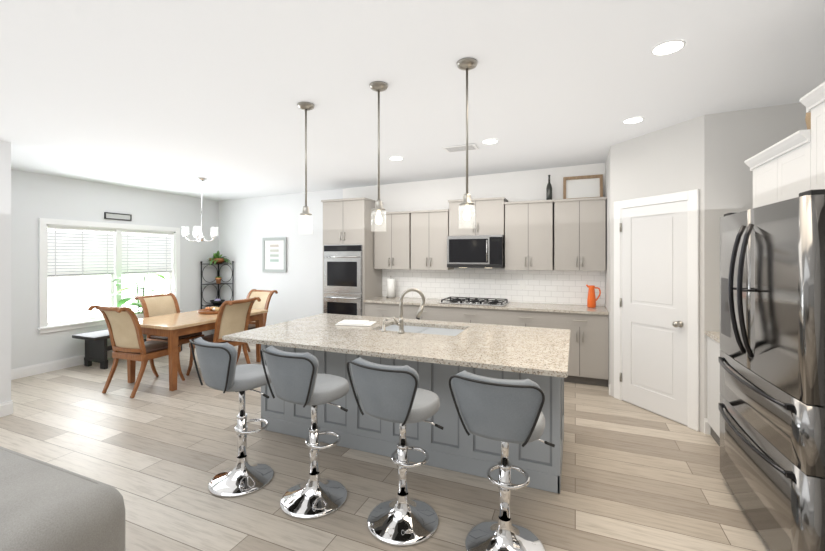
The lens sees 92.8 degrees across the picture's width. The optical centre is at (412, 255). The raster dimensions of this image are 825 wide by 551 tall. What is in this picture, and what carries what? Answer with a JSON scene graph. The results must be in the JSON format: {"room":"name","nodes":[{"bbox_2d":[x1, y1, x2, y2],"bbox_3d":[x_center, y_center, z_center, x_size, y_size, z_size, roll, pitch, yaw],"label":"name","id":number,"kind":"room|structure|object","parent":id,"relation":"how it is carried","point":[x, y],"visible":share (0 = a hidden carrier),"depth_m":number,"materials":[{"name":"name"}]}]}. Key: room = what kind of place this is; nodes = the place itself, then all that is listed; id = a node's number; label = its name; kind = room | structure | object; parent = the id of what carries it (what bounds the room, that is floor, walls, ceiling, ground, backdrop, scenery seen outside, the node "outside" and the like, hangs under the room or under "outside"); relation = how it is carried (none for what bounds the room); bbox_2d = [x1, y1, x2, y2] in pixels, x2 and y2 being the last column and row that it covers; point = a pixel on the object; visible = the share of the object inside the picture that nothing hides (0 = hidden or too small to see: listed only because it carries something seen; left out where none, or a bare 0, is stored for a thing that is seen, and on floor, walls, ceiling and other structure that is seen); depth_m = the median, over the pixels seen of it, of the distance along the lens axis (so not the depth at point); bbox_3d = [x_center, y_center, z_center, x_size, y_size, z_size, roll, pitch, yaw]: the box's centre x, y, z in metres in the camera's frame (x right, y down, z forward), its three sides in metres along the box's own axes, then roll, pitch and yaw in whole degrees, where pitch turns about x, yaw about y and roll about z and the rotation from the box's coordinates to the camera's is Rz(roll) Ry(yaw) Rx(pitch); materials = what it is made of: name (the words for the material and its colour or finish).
{"room":"dining room and kitchen","nodes":[
{"label":"dining room and kitchen","id":0,"kind":"room"},
{"bbox_2d":[0,140,15,402],"bbox_3d":[-5.072,0.115,1.278,0.150,2.860,5.620,0,0,22],"label":"wall","id":1,"kind":"structure","parent":0,"point":[7,175],"depth_m":3.82,"materials":[{"name":"white paint"}]},
{"bbox_2d":[0,400,12,416],"bbox_3d":[-4.998,1.480,1.240,0.016,0.130,5.666,0,0,22],"label":"baseboard","id":2,"kind":"structure","parent":1,"relation":"attached to","point":[6,408],"depth_m":3.80,"materials":[{"name":"white paint"}]},
{"bbox_2d":[16,170,219,367],"bbox_3d":[-4.620,0.115,6.027,0.150,2.860,3.740,0,0,22],"label":"wall","id":3,"kind":"structure","parent":0,"point":[38,195],"depth_m":5.60,"materials":[{"name":"white paint"}]},
{"bbox_2d":[37,218,181,333],"bbox_3d":[-4.573,0.260,6.088,0.210,1.520,2.020,0,0,22],"label":"window","id":4,"kind":"structure","parent":3,"relation":"in","point":[65,303],"depth_m":5.78,"materials":[{"name":"white paint"}]},
{"bbox_2d":[48,226,172,277],"bbox_3d":[-4.571,-0.057,6.088,0.045,0.693,1.780,0,0,22],"label":"window blinds","id":5,"kind":"object","parent":4,"relation":"attached to","point":[75,253],"visible":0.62,"depth_m":5.88,"materials":[{"name":"white paint"}]},
{"bbox_2d":[11,329,214,379],"bbox_3d":[-4.515,1.480,6.064,0.016,0.130,3.650,0,0,22],"label":"baseboard","id":6,"kind":"structure","parent":3,"relation":"attached to","point":[17,373],"depth_m":5.27,"materials":[{"name":"white paint"}]},
{"bbox_2d":[104,212,131,220],"bbox_3d":[-4.521,-0.605,6.040,0.020,0.100,0.380,0,0,22],"label":"sign","id":7,"kind":"object","parent":3,"relation":"attached to","point":[117,216],"visible":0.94,"depth_m":6.03,"materials":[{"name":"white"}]},
{"bbox_2d":[0,343,770,550],"bbox_3d":[-1.769,1.595,1.869,8.900,0.100,9.900,0,0,22],"label":"floor","id":8,"kind":"structure","parent":0,"point":[156,453],"depth_m":2.78,"materials":[{"name":"brown wood"}]},
{"bbox_2d":[0,446,124,550],"bbox_3d":[-2.284,1.167,1.254,2.320,0.755,1.270,0,0,22],"label":"sofa","id":9,"kind":"object","parent":8,"relation":"on","point":[44,506],"visible":1,"depth_m":1.28,"materials":[{"name":"grey fabric"}]},
{"bbox_2d":[72,329,181,368],"bbox_3d":[-4.186,1.315,5.966,0.500,0.460,1.420,0,0,22],"label":"window bench","id":10,"kind":"object","parent":8,"relation":"on","point":[97,348],"visible":0.5,"depth_m":5.41,"materials":[{"name":"black wood"}]},
{"bbox_2d":[110,273,172,318],"bbox_3d":[-4.135,0.674,5.993,0.745,0.820,0.893,0,0,22],"label":"potted plant","id":11,"kind":"object","parent":10,"relation":"on","point":[139,314],"visible":0.5,"depth_m":5.97,"materials":[{"name":"green plant"}]},
{"bbox_2d":[88,305,184,397],"bbox_3d":[-3.183,1.046,4.585,0.498,1.005,0.806,0,0,19],"label":"dining chair","id":12,"kind":"object","parent":8,"relation":"on","point":[125,333],"visible":1,"depth_m":4.40,"materials":[{"name":"brown wood"}]},
{"bbox_2d":[135,293,203,364],"bbox_3d":[-3.328,1.046,5.427,0.806,1.007,0.500,0,0,22],"label":"dining chair","id":13,"kind":"object","parent":8,"relation":"on","point":[159,305],"visible":0.42,"depth_m":5.45,"materials":[{"name":"brown wood"}]},
{"bbox_2d":[127,306,267,390],"bbox_3d":[-2.841,1.129,5.279,0.950,0.833,1.540,0,0,22],"label":"dining table","id":14,"kind":"object","parent":8,"relation":"on","point":[173,327],"visible":0.58,"depth_m":4.77,"materials":[{"name":"brown wood"}]},
{"bbox_2d":[197,306,230,314],"bbox_3d":[-2.792,0.753,5.529,0.410,0.082,0.410,0,0,23],"label":"tray","id":15,"kind":"object","parent":14,"relation":"on","point":[214,310],"depth_m":5.44,"materials":[{"name":"brown wood"}]},
{"bbox_2d":[200,251,233,308],"bbox_3d":[-3.701,0.722,7.488,0.514,1.647,0.525,0,0,22],"label":"etagere","id":16,"kind":"object","parent":8,"relation":"on","point":[218,259],"visible":0.83,"depth_m":7.46,"materials":[{"name":"black metal"}]},
{"bbox_2d":[209,298,225,304],"bbox_3d":[-3.716,0.867,7.492,0.260,0.115,0.260,0,0,23],"label":"bowl","id":17,"kind":"object","parent":16,"relation":"on","point":[217,301],"depth_m":7.44,"materials":[{"name":"black ceramic"}]},
{"bbox_2d":[214,276,222,283],"bbox_3d":[-3.703,0.460,7.498,0.143,0.127,0.143,0,0,23],"label":"pot","id":18,"kind":"object","parent":16,"relation":"on","point":[218,279],"depth_m":7.47,"materials":[{"name":"brown ceramic"}]},
{"bbox_2d":[186,297,260,375],"bbox_3d":[-2.462,1.046,5.132,0.822,1.007,0.518,0,0,22],"label":"dining chair","id":19,"kind":"object","parent":8,"relation":"on","point":[233,316],"visible":0.67,"depth_m":5.02,"materials":[{"name":"brown wood"}]},
{"bbox_2d":[189,337,273,497],"bbox_3d":[-1.208,1.043,2.679,0.522,1.003,0.515,0,0,22],"label":"bar stool","id":20,"kind":"object","parent":8,"relation":"on","point":[221,370],"visible":0.98,"depth_m":2.60,"materials":[{"name":"grey leather"}]},
{"bbox_2d":[236,289,277,364],"bbox_3d":[-2.542,1.046,6.023,0.500,1.006,0.804,0,0,26],"label":"dining chair","id":21,"kind":"object","parent":8,"relation":"on","point":[264,296],"visible":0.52,"depth_m":6.19,"materials":[{"name":"brown wood"}]},
{"bbox_2d":[260,346,348,518],"bbox_3d":[-0.653,1.048,2.471,0.516,0.993,0.514,0,0,22],"label":"bar stool","id":22,"kind":"object","parent":8,"relation":"on","point":[295,378],"visible":1,"depth_m":2.39,"materials":[{"name":"grey leather"}]},
{"bbox_2d":[321,197,382,315],"bbox_3d":[-0.945,0.339,6.215,0.736,2.410,0.633,0,0,22],"label":"tall cabinet","id":23,"kind":"object","parent":8,"relation":"on","point":[349,276],"depth_m":5.93,"materials":[{"name":"grey wood"}]},
{"bbox_2d":[365,294,404,317],"bbox_3d":[-0.319,1.097,5.957,0.610,0.894,0.632,0,0,22],"label":"base cabinet","id":24,"kind":"object","parent":8,"relation":"on","point":[388,306],"depth_m":5.72,"materials":[{"name":"grey wood"}]},
{"bbox_2d":[347,357,443,545],"bbox_3d":[-0.081,1.056,2.255,0.515,0.978,0.514,0,0,22],"label":"bar stool","id":25,"kind":"object","parent":8,"relation":"on","point":[391,393],"visible":1,"depth_m":2.17,"materials":[{"name":"grey leather"}]},
{"bbox_2d":[222,313,569,493],"bbox_3d":[-0.075,1.097,3.333,2.610,0.895,1.380,0,0,22],"label":"kitchen island","id":26,"kind":"object","parent":8,"relation":"on","point":[436,355],"depth_m":2.92,"materials":[{"name":"grey stone"}]},
{"bbox_2d":[334,320,377,327],"bbox_3d":[-0.536,0.638,3.750,0.376,0.022,0.284,0,0,22],"label":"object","id":27,"kind":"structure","parent":26,"relation":"on","point":[363,322],"depth_m":3.76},
{"bbox_2d":[335,319,376,326],"bbox_3d":[-0.535,0.638,3.750,0.376,0.022,0.284,0,0,23],"label":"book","id":28,"kind":"object","parent":27,"relation":"on","point":[344,323],"depth_m":3.68,"materials":[{"name":"white paper"}]},
{"bbox_2d":[381,288,425,333],"bbox_3d":[-0.094,0.460,3.339,0.374,0.379,0.180,0,0,23],"label":"faucet","id":29,"kind":"object","parent":26,"relation":"on","point":[401,323],"depth_m":3.32,"materials":[{"name":"silver metal"}]},
{"bbox_2d":[403,298,440,320],"bbox_3d":[0.240,1.097,5.725,0.600,0.894,0.632,0,0,22],"label":"base cabinet","id":30,"kind":"object","parent":8,"relation":"on","point":[432,307],"depth_m":5.49,"materials":[{"name":"grey wood"}]},
{"bbox_2d":[441,302,500,324],"bbox_3d":[0.877,1.097,5.461,0.780,0.894,0.632,0,0,22],"label":"base cabinet","id":31,"kind":"object","parent":8,"relation":"on","point":[465,312],"depth_m":5.20,"materials":[{"name":"grey wood"}]},
{"bbox_2d":[449,370,554,550],"bbox_3d":[0.473,1.058,2.038,0.494,0.973,0.513,0,0,22],"label":"bar stool","id":32,"kind":"object","parent":8,"relation":"on","point":[505,412],"visible":1,"depth_m":1.93,"materials":[{"name":"grey leather"}]},
{"bbox_2d":[501,302,556,327],"bbox_3d":[1.529,1.097,5.191,0.630,0.894,0.632,0,0,22],"label":"base cabinet","id":33,"kind":"object","parent":8,"relation":"on","point":[525,314],"depth_m":4.95,"materials":[{"name":"grey wood"}]},
{"bbox_2d":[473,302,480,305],"bbox_3d":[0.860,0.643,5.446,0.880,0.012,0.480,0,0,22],"label":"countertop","id":34,"kind":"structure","parent":33,"relation":"on","point":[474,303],"depth_m":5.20,"materials":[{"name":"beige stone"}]},
{"bbox_2d":[441,298,507,305],"bbox_3d":[0.859,0.618,5.443,0.836,0.037,0.441,0,0,22],"label":"cooktop","id":35,"kind":"object","parent":34,"relation":"in","point":[501,302],"depth_m":5.38,"materials":[{"name":"black metal"}]},
{"bbox_2d":[553,302,608,386],"bbox_3d":[2.105,1.097,4.953,0.617,0.894,0.632,0,0,22],"label":"base cabinet","id":36,"kind":"object","parent":8,"relation":"on","point":[587,324],"depth_m":4.68,"materials":[{"name":"grey wood"}]},
{"bbox_2d":[705,331,720,446],"bbox_3d":[2.767,1.097,2.984,0.748,0.895,0.641,0,0,22],"label":"base cabinet","id":37,"kind":"object","parent":8,"relation":"on","point":[713,375],"visible":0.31,"depth_m":3.26,"materials":[{"name":"grey wood"}]},
{"bbox_2d":[718,189,824,550],"bbox_3d":[2.269,0.629,2.058,0.959,1.832,1.100,0,0,22],"label":"refrigerator","id":38,"kind":"object","parent":8,"relation":"on","point":[771,404],"visible":1,"depth_m":1.93,"materials":[{"name":"grey metal"}]},
{"bbox_2d":[0,0,824,200],"bbox_3d":[-1.769,-1.317,1.869,8.900,0.476,9.900,0,0,22],"label":"ceiling","id":39,"kind":"structure","parent":0,"point":[177,97],"depth_m":2.69,"materials":[{"name":"white paint"}]},
{"bbox_2d":[182,177,217,241],"bbox_3d":[-3.015,-0.659,5.652,0.472,0.908,0.456,0,0,22],"label":"chandelier","id":40,"kind":"object","parent":39,"relation":"hanging from","point":[201,236],"visible":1,"depth_m":5.61,"materials":[{"name":"white glass"}]},
{"bbox_2d":[297,102,314,233],"bbox_3d":[-0.826,-0.671,3.048,0.130,1.001,0.130,0,0,22],"label":"pendant light","id":41,"kind":"object","parent":39,"relation":"hanging from","point":[306,106],"visible":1,"depth_m":3.04,"materials":[{"name":"silver metal"}]},
{"bbox_2d":[369,81,387,231],"bbox_3d":[-0.234,-0.677,2.727,0.130,1.014,0.130,0,0,22],"label":"pendant light","id":42,"kind":"object","parent":39,"relation":"hanging from","point":[378,86],"visible":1,"depth_m":2.72,"materials":[{"name":"silver metal"}]},
{"bbox_2d":[389,157,402,159],"bbox_3d":[-0.195,-1.166,4.703,0.169,0.006,0.169,0,0,-17],"label":"recessed light","id":43,"kind":"object","parent":39,"relation":"in","point":[391,158],"depth_m":4.70,"materials":[{"name":"white paint"}]},
{"bbox_2d":[442,144,478,151],"bbox_3d":[0.528,-1.178,4.306,0.360,0.010,0.200,0,0,22],"label":"ceiling vent","id":44,"kind":"object","parent":39,"relation":"in","point":[460,148],"visible":0.96,"depth_m":4.29,"materials":[{"name":"white metal"}]},
{"bbox_2d":[456,58,477,228],"bbox_3d":[0.338,-0.683,2.436,0.130,1.026,0.130,0,0,22],"label":"pendant light","id":45,"kind":"object","parent":39,"relation":"hanging from","point":[466,64],"visible":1,"depth_m":2.43,"materials":[{"name":"silver metal"}]},
{"bbox_2d":[482,139,497,143],"bbox_3d":[0.804,-1.189,4.083,0.169,0.006,0.169,0,0,16],"label":"recessed light","id":46,"kind":"object","parent":39,"relation":"in","point":[488,141],"depth_m":4.08,"materials":[{"name":"white paint"}]},
{"bbox_2d":[623,117,643,123],"bbox_3d":[1.978,-1.214,3.521,0.169,0.006,0.169,0,0,14],"label":"recessed light","id":47,"kind":"object","parent":39,"relation":"in","point":[632,120],"depth_m":3.52,"materials":[{"name":"white paint"}]},
{"bbox_2d":[651,40,685,55],"bbox_3d":[1.491,-1.214,2.294,0.169,0.006,0.169,0,0,-2],"label":"recessed light","id":48,"kind":"object","parent":39,"relation":"in","point":[668,47],"depth_m":2.29,"materials":[{"name":"white paint"}]},
{"bbox_2d":[220,154,615,377],"bbox_3d":[-0.649,0.115,6.520,7.110,2.860,0.150,0,0,22],"label":"wall","id":49,"kind":"structure","parent":0,"point":[244,223],"depth_m":6.90,"materials":[{"name":"white paint"}]},
{"bbox_2d":[262,237,286,271],"bbox_3d":[-2.528,-0.020,7.198,0.540,0.630,0.030,0,0,22],"label":"framed picture","id":50,"kind":"object","parent":49,"relation":"attached to","point":[274,254],"visible":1,"depth_m":7.19,"materials":[{"name":"grey paper"}]},
{"bbox_2d":[373,211,408,269],"bbox_3d":[-0.253,-0.233,6.101,0.598,0.866,0.314,0,0,22],"label":"upper cabinet","id":51,"kind":"object","parent":49,"relation":"attached to","point":[391,246],"depth_m":5.95,"materials":[{"name":"grey wood"}]},
{"bbox_2d":[409,210,448,269],"bbox_3d":[0.295,-0.233,5.874,0.588,0.866,0.314,0,0,22],"label":"upper cabinet","id":52,"kind":"object","parent":49,"relation":"attached to","point":[428,229],"depth_m":5.73,"materials":[{"name":"grey wood"}]},
{"bbox_2d":[445,234,504,269],"bbox_3d":[0.911,-0.061,5.542,0.768,0.441,0.456,0,0,22],"label":"microwave","id":53,"kind":"object","parent":49,"relation":"attached to","point":[461,250],"depth_m":5.37,"materials":[{"name":"grey"}]},
{"bbox_2d":[449,198,507,233],"bbox_3d":[0.938,-0.540,5.608,0.772,0.509,0.314,0,0,22],"label":"upper cabinet","id":54,"kind":"object","parent":49,"relation":"attached to","point":[490,212],"depth_m":5.43,"materials":[{"name":"grey wood"}]},
{"bbox_2d":[382,268,604,305],"bbox_3d":[0.672,0.417,5.885,3.977,0.464,0.010,0,0,22],"label":"tile backsplash","id":55,"kind":"structure","parent":49,"relation":"attached to","point":[557,286],"depth_m":5.62,"materials":[{"name":"white tile"}]},
{"bbox_2d":[520,281,524,288],"bbox_3d":[1.546,0.405,5.515,0.075,0.120,0.005,0,0,22],"label":"electrical outlet plate","id":56,"kind":"object","parent":55,"relation":"attached to","point":[522,284],"visible":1,"depth_m":5.51,"materials":[{"name":"white plastic"}]},
{"bbox_2d":[505,198,552,269],"bbox_3d":[1.595,-0.271,5.336,0.618,0.910,0.314,0,0,22],"label":"upper cabinet","id":57,"kind":"object","parent":49,"relation":"attached to","point":[528,224],"depth_m":5.19,"materials":[{"name":"grey wood"}]},
{"bbox_2d":[546,174,552,201],"bbox_3d":[1.817,-0.901,5.222,0.076,0.350,0.076,0,0,23],"label":"bottle","id":58,"kind":"object","parent":57,"relation":"on","point":[549,187],"depth_m":5.19,"materials":[{"name":"black glass"}]},
{"bbox_2d":[553,194,606,270],"bbox_3d":[2.160,-0.271,5.102,0.605,0.910,0.314,0,0,22],"label":"upper cabinet","id":59,"kind":"object","parent":49,"relation":"attached to","point":[567,232],"depth_m":4.95,"materials":[{"name":"grey wood"}]},
{"bbox_2d":[563,174,603,202],"bbox_3d":[2.247,-0.892,5.190,0.480,0.341,0.110,0,0,23],"label":"picture frame","id":60,"kind":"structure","parent":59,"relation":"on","point":[588,186],"depth_m":5.20,"materials":[{"name":"brown wood"}]},
{"bbox_2d":[696,102,806,432],"bbox_3d":[2.906,0.115,3.331,0.740,2.860,0.100,0,0,22],"label":"wall","id":61,"kind":"structure","parent":0,"point":[708,154],"depth_m":3.39,"materials":[{"name":"white paint"}]},
{"bbox_2d":[614,189,698,430],"bbox_3d":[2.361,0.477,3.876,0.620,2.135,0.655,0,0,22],"label":"pantry door","id":62,"kind":"structure","parent":61,"relation":"in","point":[656,308],"depth_m":3.81,"materials":[{"name":"white paint"}]},
{"bbox_2d":[704,418,710,434],"bbox_3d":[2.893,1.480,3.274,0.760,0.130,0.016,0,0,22],"label":"baseboard","id":63,"kind":"structure","parent":61,"relation":"attached to","point":[707,428],"depth_m":3.41,"materials":[{"name":"white paint"}]},
{"bbox_2d":[734,82,824,212],"bbox_3d":[2.361,0.369,2.045,0.778,2.352,1.185,0,0,22],"label":"upper cabinet","id":64,"kind":"object","parent":61,"relation":"attached to","point":[790,166],"visible":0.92,"depth_m":2.13,"materials":[{"name":"white paint"}]}
]}

